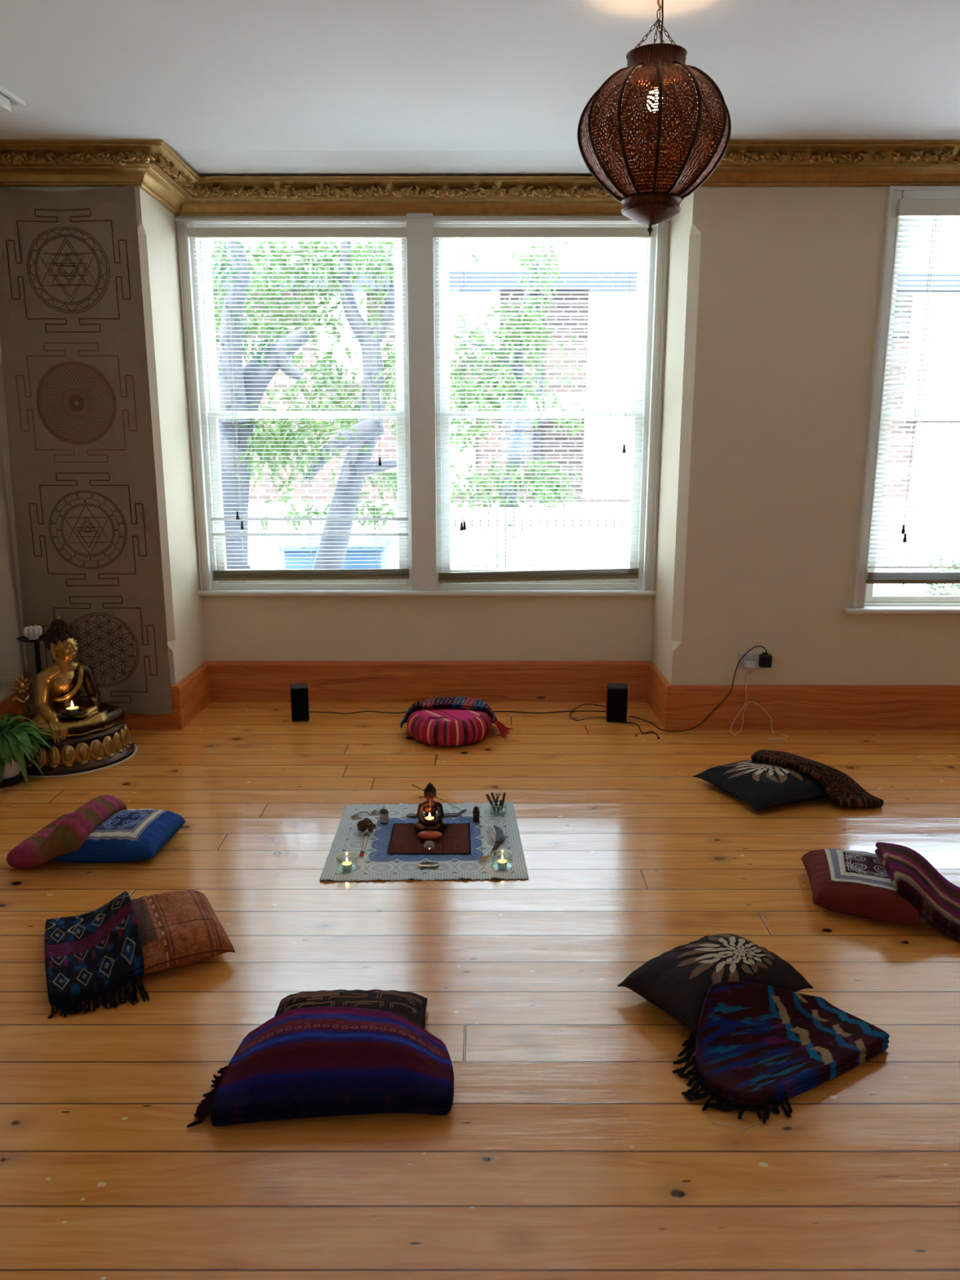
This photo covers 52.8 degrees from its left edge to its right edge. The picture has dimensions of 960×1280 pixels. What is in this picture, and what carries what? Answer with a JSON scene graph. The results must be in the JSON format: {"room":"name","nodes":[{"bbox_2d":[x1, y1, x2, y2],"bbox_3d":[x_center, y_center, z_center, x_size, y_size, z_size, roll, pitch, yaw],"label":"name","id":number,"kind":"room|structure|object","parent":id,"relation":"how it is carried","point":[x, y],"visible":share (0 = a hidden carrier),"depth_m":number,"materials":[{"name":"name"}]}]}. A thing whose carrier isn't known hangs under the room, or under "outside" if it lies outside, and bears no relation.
{"room":"meditation room","nodes":[
{"label":"meditation room","id":0,"kind":"room"},
{"bbox_2d":[0,436,26,700],"bbox_3d":[-2.505,-0.251,1.953,0.250,2.820,7.320,0,13,0],"label":"wall","id":1,"kind":"structure","parent":0,"point":[12,664],"depth_m":4.86,"materials":[{"name":"beige paint"}]},
{"bbox_2d":[0,691,33,726],"bbox_3d":[-2.367,1.087,1.889,0.026,0.239,6.600,0,13,0],"label":"baseboard","id":2,"kind":"structure","parent":1,"relation":"attached to","point":[6,705],"depth_m":4.88,"materials":[{"name":"brown wood"}]},
{"bbox_2d":[0,186,205,684],"bbox_3d":[-1.981,-0.986,5.170,0.798,2.820,0.720,0,13,0],"label":"wall","id":3,"kind":"structure","parent":0,"point":[156,224],"depth_m":4.98,"materials":[{"name":"beige paint"}]},
{"bbox_2d":[0,184,172,714],"bbox_3d":[-1.979,-0.863,4.775,0.746,2.567,0.022,0,13,0],"label":"tapestry","id":4,"kind":"object","parent":3,"relation":"attached to","point":[73,340],"visible":0.97,"depth_m":4.74,"materials":[{"name":"grey fabric"}]},
{"bbox_2d":[32,684,181,729],"bbox_3d":[-1.980,0.356,5.094,0.800,0.239,0.026,0,13,0],"label":"baseboard","id":5,"kind":"structure","parent":3,"relation":"attached to","point":[134,722],"depth_m":5.10,"materials":[{"name":"brown wood"}]},
{"bbox_2d":[173,661,211,729],"bbox_3d":[-1.581,0.298,5.348,0.026,0.239,0.548,0,13,1],"label":"baseboard","id":6,"kind":"structure","parent":3,"relation":"attached to","point":[194,690],"depth_m":5.30,"materials":[{"name":"brown wood"}]},
{"bbox_2d":[201,595,653,661],"bbox_3d":[-0.297,-1.043,5.424,2.605,2.820,0.200,0,13,0],"label":"wall","id":7,"kind":"structure","parent":0,"point":[236,628],"depth_m":5.54,"materials":[{"name":"beige paint"}]},
{"bbox_2d":[189,223,412,589],"bbox_3d":[-0.956,-1.255,5.350,1.163,1.955,0.140,0,13,0],"label":"window","id":8,"kind":"structure","parent":7,"relation":"in","point":[210,429],"depth_m":5.31,"materials":[{"name":"white paint"}]},
{"bbox_2d":[188,226,408,581],"bbox_3d":[-0.953,-1.240,5.250,1.129,1.869,0.046,0,13,0],"label":"blind","id":9,"kind":"object","parent":8,"relation":"attached to","point":[222,233],"visible":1,"depth_m":5.22,"materials":[{"name":"white plastic"}]},
{"bbox_2d":[174,213,671,590],"bbox_3d":[-0.297,-1.268,5.295,2.605,2.005,0.112,0,13,0],"label":"trim","id":10,"kind":"structure","parent":7,"relation":"attached to","point":[420,239],"depth_m":5.20,"materials":[{"name":"white paint"}]},
{"bbox_2d":[198,589,656,595],"bbox_3d":[-0.297,-0.282,5.549,2.605,0.030,0.195,0,13,0],"label":"window sill","id":11,"kind":"structure","parent":7,"relation":"in","point":[213,592],"depth_m":5.46,"materials":[{"name":"white paint"}]},
{"bbox_2d":[206,661,649,702],"bbox_3d":[-0.297,0.240,5.601,2.605,0.239,0.026,0,13,0],"label":"baseboard","id":12,"kind":"structure","parent":7,"relation":"attached to","point":[229,681],"depth_m":5.59,"materials":[{"name":"brown wood"}]},
{"bbox_2d":[433,223,656,589],"bbox_3d":[0.341,-1.255,5.350,1.192,1.955,0.140,0,13,0],"label":"window","id":13,"kind":"structure","parent":7,"relation":"in","point":[609,584],"depth_m":5.31,"materials":[{"name":"white paint"}]},
{"bbox_2d":[432,226,653,583],"bbox_3d":[0.330,-1.235,5.252,1.154,1.880,0.046,0,13,0],"label":"blind","id":14,"kind":"object","parent":13,"relation":"attached to","point":[543,233],"visible":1,"depth_m":5.19,"materials":[{"name":"white plastic"}]},
{"bbox_2d":[0,702,959,1279],"bbox_3d":[1.110,1.249,2.167,7.580,0.200,7.670,0,13,0],"label":"floor","id":15,"kind":"structure","parent":0,"point":[569,1145],"depth_m":2.64,"materials":[{"name":"brown wood"}]},
{"bbox_2d":[0,712,54,787],"bbox_3d":[-2.157,0.503,4.356,0.457,0.281,0.462,0,13,0],"label":"potted plant","id":16,"kind":"object","parent":15,"relation":"on","point":[15,740],"visible":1,"depth_m":4.31,"materials":[{"name":"green plant"}]},
{"bbox_2d":[16,634,44,675],"bbox_3d":[-2.185,0.259,4.798,0.190,0.559,0.190,0,13,0],"label":"candle stand","id":17,"kind":"object","parent":15,"relation":"on","point":[23,638],"visible":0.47,"depth_m":4.75,"materials":[{"name":"black metal"}]},
{"bbox_2d":[23,625,42,639],"bbox_3d":[-2.187,-0.036,4.731,0.083,0.062,0.084,5,14,21],"label":"candle holder","id":18,"kind":"object","parent":17,"relation":"on","point":[33,633],"visible":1,"depth_m":4.70,"materials":[{"name":"white ceramic"}]},
{"bbox_2d":[10,615,137,777],"bbox_3d":[-1.967,0.229,4.617,0.583,0.698,0.514,-12,18,-43],"label":"statue","id":19,"kind":"object","parent":15,"relation":"on","point":[95,738],"visible":0.91,"depth_m":4.55,"materials":[{"name":"gold metal"}]},
{"bbox_2d":[66,701,79,714],"bbox_3d":[-1.911,0.312,4.529,0.057,0.059,0.057,0,13,0],"label":"tealight","id":20,"kind":"object","parent":19,"relation":"on","point":[73,709],"visible":1,"depth_m":4.52,"materials":[{"name":"wax"}]},
{"bbox_2d":[66,706,79,714],"bbox_3d":[-1.911,0.329,4.533,0.057,0.023,0.057,0,13,0],"label":"cup","id":21,"kind":"object","parent":20,"relation":"on","point":[72,709],"depth_m":4.52,"materials":[{"name":"metal"}]},
{"bbox_2d":[51,808,186,862],"bbox_3d":[-1.367,0.736,3.683,0.389,0.121,0.345,0,13,0],"label":"cushion","id":22,"kind":"object","parent":15,"relation":"on","point":[131,835],"visible":0.93,"depth_m":3.57,"materials":[{"name":"blue fabric"}]},
{"bbox_2d":[6,794,127,868],"bbox_3d":[-1.563,0.705,3.674,0.304,0.185,0.448,2,13,9],"label":"blanket","id":23,"kind":"object","parent":22,"relation":"on","point":[66,834],"visible":0.96,"depth_m":3.52,"materials":[{"name":"pink fabric"}]},
{"bbox_2d":[131,888,235,974],"bbox_3d":[-0.965,0.886,3.007,0.309,0.129,0.410,-7,14,-27],"label":"cushion","id":24,"kind":"object","parent":15,"relation":"on","point":[177,928],"visible":0.73,"depth_m":2.90,"materials":[{"name":"orange fabric"}]},
{"bbox_2d":[44,891,149,1018],"bbox_3d":[-1.162,0.901,2.890,0.262,0.153,0.545,-6,14,-24],"label":"shawl","id":25,"kind":"object","parent":24,"relation":"on","point":[92,955],"visible":1,"depth_m":2.81,"materials":[{"name":"fabric"}]},
{"bbox_2d":[289,682,309,721],"bbox_3d":[-0.983,0.341,5.270,0.094,0.190,0.110,-3,13,-11],"label":"speaker","id":26,"kind":"object","parent":15,"relation":"on","point":[299,691],"visible":1,"depth_m":5.22},
{"bbox_2d":[274,989,427,1029],"bbox_3d":[-0.352,1.020,2.495,0.452,0.096,0.409,0,13,0],"label":"cushion","id":27,"kind":"object","parent":15,"relation":"on","point":[411,1006],"visible":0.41,"depth_m":2.58,"materials":[{"name":"fabric"}]},
{"bbox_2d":[186,1006,453,1127],"bbox_3d":[-0.370,1.029,2.345,0.615,0.147,0.269,0,13,0],"label":"blanket","id":28,"kind":"object","parent":27,"relation":"on","point":[318,1061],"visible":1,"depth_m":2.30,"materials":[{"name":"purple fabric"}]},
{"bbox_2d":[319,800,528,881],"bbox_3d":[-0.198,0.773,3.779,0.744,0.009,0.724,0,13,0],"label":"mat","id":29,"kind":"object","parent":15,"relation":"on","point":[375,864],"visible":0.82,"depth_m":3.64,"materials":[{"name":"fabric"}]},
{"bbox_2d":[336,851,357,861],"bbox_3d":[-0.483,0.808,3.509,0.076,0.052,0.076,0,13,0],"label":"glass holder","id":30,"kind":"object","parent":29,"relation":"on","point":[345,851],"visible":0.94,"depth_m":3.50,"materials":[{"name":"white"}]},
{"bbox_2d":[342,857,351,869],"bbox_3d":[-0.483,0.806,3.509,0.037,0.039,0.037,0,13,0],"label":"tealight","id":31,"kind":"object","parent":30,"relation":"in","point":[345,864],"visible":0.94,"depth_m":3.50,"materials":[{"name":"wax"}]},
{"bbox_2d":[351,809,380,819],"bbox_3d":[-0.467,0.716,3.992,0.135,0.021,0.048,-7,15,-28],"label":"cymbals","id":32,"kind":"object","parent":29,"relation":"on","point":[375,812],"visible":0.94,"depth_m":3.99,"materials":[{"name":"brown metal"}]},
{"bbox_2d":[356,817,376,856],"bbox_3d":[-0.450,0.755,3.734,0.078,0.056,0.265,0,13,0],"label":"pod rattle","id":33,"kind":"object","parent":29,"relation":"on","point":[362,825],"visible":1,"depth_m":3.81,"materials":[{"name":"brown plant"}]},
{"bbox_2d":[379,804,388,824],"bbox_3d":[-0.388,0.703,3.910,0.036,0.079,0.036,0,13,0],"label":"spray bottle","id":34,"kind":"object","parent":29,"relation":"on","point":[384,813],"visible":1,"depth_m":3.90,"materials":[{"name":"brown glass"}]},
{"bbox_2d":[417,861,439,867],"bbox_3d":[-0.188,0.823,3.537,0.084,0.009,0.042,0,13,0],"label":"shell","id":35,"kind":"object","parent":29,"relation":"on","point":[426,864],"visible":1,"depth_m":3.54,"materials":[{"name":"beige"}]},
{"bbox_2d":[386,822,471,854],"bbox_3d":[-0.192,0.773,3.770,0.316,0.005,0.283,0,13,0],"label":"cloth","id":36,"kind":"object","parent":29,"relation":"on","point":[404,838],"visible":0.77,"depth_m":3.74,"materials":[{"name":"red fabric"}]},
{"bbox_2d":[423,840,434,848],"bbox_3d":[-0.192,0.777,3.665,0.041,0.032,0.041,0,13,0],"label":"crystal","id":37,"kind":"object","parent":36,"relation":"on","point":[428,844],"visible":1,"depth_m":3.65,"materials":[{"name":"white"}]},
{"bbox_2d":[413,782,447,832],"bbox_3d":[-0.197,0.662,3.812,0.136,0.191,0.121,0,13,0],"label":"figurine","id":38,"kind":"object","parent":36,"relation":"on","point":[431,806],"visible":0.99,"depth_m":3.81,"materials":[{"name":"orange metal"}]},
{"bbox_2d":[425,812,434,822],"bbox_3d":[-0.197,0.693,3.785,0.037,0.039,0.037,0,13,0],"label":"tealight","id":39,"kind":"object","parent":38,"relation":"on","point":[428,819],"visible":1,"depth_m":3.78,"materials":[{"name":"wax"}]},
{"bbox_2d":[425,816,434,822],"bbox_3d":[-0.197,0.704,3.787,0.037,0.015,0.037,0,13,0],"label":"cup","id":40,"kind":"object","parent":39,"relation":"on","point":[428,819],"depth_m":3.78,"materials":[{"name":"metal"}]},
{"bbox_2d":[422,817,436,824],"bbox_3d":[-0.197,0.709,3.789,0.055,0.013,0.055,0,13,0],"label":"bowl","id":41,"kind":"object","parent":38,"relation":"on","point":[424,822],"depth_m":3.79,"materials":[{"name":"brown plastic"}]},
{"bbox_2d":[417,830,442,839],"bbox_3d":[-0.195,0.759,3.751,0.095,0.030,0.044,0,13,0],"label":"stone","id":42,"kind":"object","parent":36,"relation":"on","point":[429,834],"visible":1,"depth_m":3.74,"materials":[{"name":"orange stone"}]},
{"bbox_2d":[405,808,466,817],"bbox_3d":[-0.180,0.713,3.984,0.249,0.025,0.026,-1,13,-3],"label":"holder","id":43,"kind":"object","parent":29,"relation":"on","point":[446,815],"visible":0.59,"depth_m":3.99,"materials":[{"name":"brown wood"}]},
{"bbox_2d":[412,784,463,811],"bbox_3d":[-0.174,0.651,3.981,0.213,0.115,0.003,1,13,3],"label":"incense stick","id":44,"kind":"object","parent":43,"relation":"in","point":[412,784],"visible":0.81,"depth_m":3.98,"materials":[{"name":"brown wood"}]},
{"bbox_2d":[472,805,479,822],"bbox_3d":[-0.015,0.707,3.921,0.029,0.066,0.030,0,13,0],"label":"figurine","id":45,"kind":"object","parent":29,"relation":"on","point":[476,812],"visible":1,"depth_m":3.91,"materials":[{"name":"brown wood"}]},
{"bbox_2d":[478,824,506,862],"bbox_3d":[0.053,0.780,3.699,0.079,0.025,0.318,2,13,9],"label":"feather","id":46,"kind":"object","parent":29,"relation":"on","point":[499,837],"visible":0.9,"depth_m":3.73,"materials":[{"name":"grey"}]},
{"bbox_2d":[492,849,512,858],"bbox_3d":[0.082,0.804,3.528,0.076,0.052,0.076,0,13,0],"label":"glass holder","id":47,"kind":"object","parent":29,"relation":"on","point":[496,850],"visible":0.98,"depth_m":3.52,"materials":[{"name":"clear glass"}]},
{"bbox_2d":[497,854,507,866],"bbox_3d":[0.082,0.802,3.527,0.037,0.039,0.037,0,13,0],"label":"tealight","id":48,"kind":"object","parent":47,"relation":"in","point":[500,862],"visible":0.98,"depth_m":3.52,"materials":[{"name":"wax"}]},
{"bbox_3d":[0.076,0.698,4.012,0.072,0.044,0.072,0,13,0],"label":"glass holder","id":49,"kind":"object","parent":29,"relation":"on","visible":0},
{"bbox_2d":[485,793,496,811],"bbox_3d":[0.046,0.675,4.006,0.046,0.076,0.012,3,13,11],"label":"stick","id":50,"kind":"object","parent":49,"relation":"in","point":[487,794],"visible":1,"depth_m":4.00,"materials":[{"name":"brown wood"}]},
{"bbox_2d":[490,792,498,808],"bbox_3d":[0.063,0.672,4.021,0.041,0.074,0.010,6,14,24],"label":"stick","id":51,"kind":"object","parent":49,"relation":"in","point":[491,793],"visible":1,"depth_m":4.02,"materials":[{"name":"brown wood"}]},
{"bbox_2d":[494,795,498,808],"bbox_3d":[0.067,0.679,4.020,0.024,0.059,0.008,-8,15,-31],"label":"stick","id":52,"kind":"object","parent":49,"relation":"in","point":[497,797],"visible":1,"depth_m":4.02,"materials":[{"name":"brown wood"}]},
{"bbox_2d":[497,799,502,812],"bbox_3d":[0.082,0.686,3.994,0.027,0.058,0.010,4,13,16],"label":"stick","id":53,"kind":"object","parent":49,"relation":"in","point":[501,800],"visible":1,"depth_m":3.99,"materials":[{"name":"brown wood"}]},
{"bbox_2d":[500,792,506,811],"bbox_3d":[0.095,0.671,4.006,0.024,0.080,0.009,-4,14,-18],"label":"stick","id":54,"kind":"object","parent":49,"relation":"in","point":[504,795],"visible":1,"depth_m":4.00,"materials":[{"name":"brown wood"}]},
{"bbox_2d":[406,708,492,746],"bbox_3d":[-0.157,0.424,4.995,0.440,0.145,0.440,0,13,0],"label":"round cushion","id":55,"kind":"object","parent":15,"relation":"on","point":[433,726],"visible":0.86,"depth_m":4.84,"materials":[{"name":"pink fabric"}]},
{"bbox_2d":[400,697,512,738],"bbox_3d":[-0.120,0.400,5.045,0.589,0.171,0.235,0,13,0],"label":"shawl","id":56,"kind":"object","parent":55,"relation":"on","point":[468,703],"visible":0.95,"depth_m":4.99,"materials":[{"name":"fabric"}]},
{"bbox_2d":[310,710,606,714],"bbox_3d":[-0.121,0.404,5.404,1.661,0.006,0.051,0,13,0],"label":"cable","id":57,"kind":"object","parent":15,"relation":"on","point":[575,710],"visible":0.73,"depth_m":5.41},
{"bbox_2d":[569,703,606,720],"bbox_3d":[0.620,0.401,5.390,0.252,0.006,0.317,0,13,0],"label":"cable loop","id":58,"kind":"object","parent":15,"relation":"on","point":[584,704],"visible":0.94,"depth_m":5.29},
{"bbox_2d":[606,683,627,722],"bbox_3d":[0.744,0.343,5.250,0.109,0.195,0.110,2,13,7],"label":"speaker","id":59,"kind":"object","parent":15,"relation":"on","point":[616,693],"visible":1,"depth_m":5.20},
{"bbox_2d":[617,721,659,738],"bbox_3d":[0.840,0.472,5.101,0.121,0.008,0.323,-3,13,-15],"label":"lead","id":60,"kind":"object","parent":15,"relation":"on","point":[658,737],"visible":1,"depth_m":5.07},
{"bbox_2d":[629,645,767,732],"bbox_3d":[1.123,0.249,5.075,0.705,0.458,0.188,5,14,20],"label":"power cable","id":61,"kind":"object","parent":15,"relation":"on","point":[756,646],"visible":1,"depth_m":5.08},
{"bbox_2d":[617,933,813,1034],"bbox_3d":[0.664,0.942,2.721,0.460,0.148,0.305,-8,15,-31],"label":"cushion","id":62,"kind":"object","parent":15,"relation":"on","point":[677,981],"visible":0.79,"depth_m":2.66,"materials":[{"name":"brown fabric"}]},
{"bbox_2d":[712,1122,759,1131],"bbox_3d":[0.595,1.128,2.239,0.104,0.002,0.030,0,13,0],"label":"thread","id":63,"kind":"object","parent":15,"relation":"on","point":[713,1122],"visible":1,"depth_m":2.24,"materials":[{"name":"black fabric"}]},
{"bbox_2d":[730,670,787,740],"bbox_3d":[1.454,0.334,4.989,0.278,0.337,0.176,0,13,0],"label":"charging cable","id":64,"kind":"object","parent":15,"relation":"on","point":[748,670],"visible":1,"depth_m":5.07,"materials":[{"name":"white plastic"}]},
{"bbox_2d":[693,760,828,811],"bbox_3d":[1.312,0.605,4.269,0.577,0.115,0.439,-5,14,-21],"label":"cushion","id":65,"kind":"object","parent":15,"relation":"on","point":[762,785],"visible":0.8,"depth_m":4.12,"materials":[{"name":"black fabric"}]},
{"bbox_2d":[751,749,884,808],"bbox_3d":[1.454,0.601,4.198,0.551,0.153,0.190,12,17,42],"label":"scarf","id":66,"kind":"object","parent":65,"relation":"on","point":[841,788],"visible":1,"depth_m":4.13,"materials":[{"name":"fabric"}]},
{"bbox_2d":[672,981,889,1123],"bbox_3d":[0.736,1.000,2.463,0.574,0.150,0.339,-9,16,-36],"label":"blanket","id":67,"kind":"object","parent":15,"relation":"on","point":[757,1046],"visible":1,"depth_m":2.45,"materials":[{"name":"fabric"}]},
{"bbox_2d":[800,848,920,925],"bbox_3d":[1.314,0.826,3.280,0.420,0.126,0.392,4,13,16],"label":"cushion","id":68,"kind":"object","parent":15,"relation":"on","point":[849,882],"visible":0.83,"depth_m":3.19,"materials":[{"name":"red fabric"}]},
{"bbox_2d":[875,841,959,941],"bbox_3d":[1.510,0.825,3.188,0.321,0.169,0.471,2,13,9],"label":"blanket","id":69,"kind":"object","parent":68,"relation":"on","point":[914,879],"visible":1,"depth_m":3.15,"materials":[{"name":"fabric"}]},
{"bbox_2d":[0,0,959,176],"bbox_3d":[1.110,-1.708,1.518,7.580,0.286,7.720,0,13,0],"label":"ceiling","id":70,"kind":"structure","parent":0,"point":[233,87],"depth_m":3.48,"materials":[{"name":"white paint"}]},
{"bbox_2d":[0,84,25,111],"bbox_3d":[-2.100,-2.028,3.507,0.620,0.053,0.620,0,13,0],"label":"ceiling vent frame","id":71,"kind":"object","parent":70,"relation":"in","point":[5,95],"visible":1,"depth_m":3.73,"materials":[{"name":"white paint"}]},
{"bbox_2d":[577,0,731,235],"bbox_3d":[0.520,-1.565,2.884,0.450,0.673,0.450,0,13,0],"label":"hanging lantern","id":72,"kind":"object","parent":70,"relation":"hanging from","point":[655,67],"visible":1,"depth_m":2.78,"materials":[{"name":"brown metal"}]},
{"bbox_2d":[497,858,507,866],"bbox_3d":[0.082,0.814,3.530,0.037,0.015,0.037,0,13,0],"label":"cup","id":73,"kind":"object","parent":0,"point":[500,862],"depth_m":3.52,"materials":[{"name":"metal"}]},
{"bbox_2d":[651,186,959,684],"bbox_3d":[2.793,-0.986,5.170,3.613,2.820,0.720,0,13,0],"label":"wall","id":74,"kind":"structure","parent":0,"point":[771,306],"depth_m":4.83,"materials":[{"name":"beige paint"}]},
{"bbox_2d":[0,139,959,216],"bbox_3d":[1.110,-1.512,1.563,6.980,0.187,7.120,0,13,0],"label":"crown molding","id":75,"kind":"structure","parent":74,"relation":"attached to","point":[153,166],"depth_m":4.53,"materials":[{"name":"gold metal"}]},
{"bbox_2d":[646,661,671,729],"bbox_3d":[0.986,0.298,5.348,0.026,0.239,0.548,0,13,-1],"label":"baseboard","id":76,"kind":"structure","parent":74,"relation":"attached to","point":[657,684],"depth_m":5.30,"materials":[{"name":"brown wood"}]},
{"bbox_2d":[737,653,766,669],"bbox_3d":[1.425,0.111,5.044,0.150,0.084,0.014,0,13,0],"label":"wall socket","id":77,"kind":"object","parent":74,"relation":"attached to","point":[748,656],"visible":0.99,"depth_m":5.04,"materials":[{"name":"white plastic"}]},
{"bbox_2d":[743,660,755,670],"bbox_3d":[1.403,0.132,5.024,0.057,0.046,0.034,0,13,0],"label":"plug","id":78,"kind":"object","parent":77,"relation":"attached to","point":[747,664],"visible":1,"depth_m":5.01,"materials":[{"name":"plastic"}]},
{"bbox_2d":[758,652,772,667],"bbox_3d":[1.482,0.102,5.014,0.060,0.079,0.040,0,13,0],"label":"plug","id":79,"kind":"object","parent":77,"relation":"attached to","point":[765,659],"visible":1,"depth_m":5.00,"materials":[{"name":"plastic"}]},
{"bbox_2d":[666,684,959,729],"bbox_3d":[2.792,0.356,5.094,3.615,0.239,0.026,0,13,0],"label":"baseboard","id":80,"kind":"structure","parent":74,"relation":"attached to","point":[789,707],"depth_m":5.08,"materials":[{"name":"brown wood"}]},
{"bbox_2d":[843,605,959,613],"bbox_3d":[2.580,-0.169,5.052,1.410,0.030,0.215,0,13,0],"label":"windowsill","id":81,"kind":"structure","parent":74,"relation":"in","point":[867,609],"depth_m":4.95,"materials":[{"name":"white paint"}]},
{"bbox_2d":[851,185,959,608],"bbox_3d":[2.580,-1.146,4.750,1.330,2.010,0.036,0,13,0],"label":"trim","id":82,"kind":"structure","parent":74,"relation":"attached to","point":[895,193],"depth_m":4.70,"materials":[{"name":"white paint"}]},
{"bbox_2d":[865,217,959,605],"bbox_3d":[2.580,-1.145,4.867,1.244,1.955,0.140,0,13,0],"label":"window","id":83,"kind":"structure","parent":74,"relation":"in","point":[870,599],"depth_m":5.00,"materials":[{"name":"white paint"}]},
{"bbox_2d":[865,199,959,584],"bbox_3d":[2.574,-1.167,4.711,1.236,1.821,0.046,0,13,0],"label":"blind","id":84,"kind":"object","parent":83,"relation":"attached to","point":[938,208],"visible":1,"depth_m":4.70,"materials":[{"name":"white plastic"}]},
{"bbox_2d":[924,587,959,595],"bbox_3d":[5.000,-2.538,23.023,70.000,0.300,33.980,0,13,0],"label":"ground","id":85,"kind":"structure","parent":0,"point":[951,590],"depth_m":14.40,"materials":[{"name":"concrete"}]},
{"bbox_2d":[210,240,310,568],"bbox_3d":[-1.921,-1.071,7.402,1.161,3.896,1.133,9,16,35],"label":"leaning tree","id":86,"kind":"object","parent":85,"relation":"on","point":[226,432],"visible":0.5,"depth_m":7.09,"materials":[{"name":"grey plant"}]},
{"bbox_2d":[278,538,391,568],"bbox_3d":[-1.385,-0.288,9.473,1.000,1.345,0.680,0,13,0],"label":"recycling bin","id":87,"kind":"object","parent":85,"relation":"on","point":[294,541],"visible":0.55,"depth_m":9.07,"materials":[{"name":"blue plastic"}]},
{"bbox_2d":[211,240,481,568],"bbox_3d":[-1.171,-1.328,7.994,2.472,4.138,2.336,-3,13,-13],"label":"tree","id":88,"kind":"object","parent":85,"relation":"on","point":[362,430],"visible":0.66,"depth_m":7.79,"materials":[{"name":"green plant"}]},
{"bbox_2d":[448,241,585,568],"bbox_3d":[0.292,-2.512,11.868,2.114,4.715,2.537,0,13,0],"label":"slender tree","id":89,"kind":"object","parent":85,"relation":"on","point":[555,242],"visible":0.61,"depth_m":11.51,"materials":[{"name":"green plant"}]},
{"bbox_2d":[450,507,630,568],"bbox_3d":[0.485,-0.761,11.150,2.470,1.520,0.080,0,13,0],"label":"fence","id":90,"kind":"object","parent":85,"relation":"on","point":[492,546],"visible":0.27,"depth_m":11.02,"materials":[{"name":"white"}]},
{"bbox_2d":[209,237,959,502],"bbox_3d":[4.500,-5.203,20.096,23.400,6.199,7.300,0,13,0],"label":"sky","id":91,"kind":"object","parent":85,"relation":"on","point":[389,434],"visible":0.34,"depth_m":17.38,"materials":[{"name":"brick"}]},
{"bbox_2d":[248,502,959,587],"bbox_3d":[3.000,-1.438,14.658,18.000,1.280,0.300,0,13,0],"label":"wall","id":92,"kind":"structure","parent":85,"relation":"on","point":[251,530],"depth_m":14.50,"materials":[{"name":"white paint"}]},
{"bbox_2d":[872,535,930,595],"bbox_3d":[3.867,-0.275,9.179,0.670,1.450,0.080,0,13,0],"label":"gate","id":93,"kind":"object","parent":85,"relation":"on","point":[878,588],"visible":0.23,"depth_m":9.04,"materials":[{"name":"white paint"}]},
{"bbox_2d":[924,554,959,595],"bbox_3d":[5.983,-0.296,10.033,3.301,1.205,0.811,0,13,0],"label":"clipped hedge","id":94,"kind":"object","parent":85,"relation":"on","point":[957,585],"visible":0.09,"depth_m":9.93,"materials":[{"name":"green plant"}]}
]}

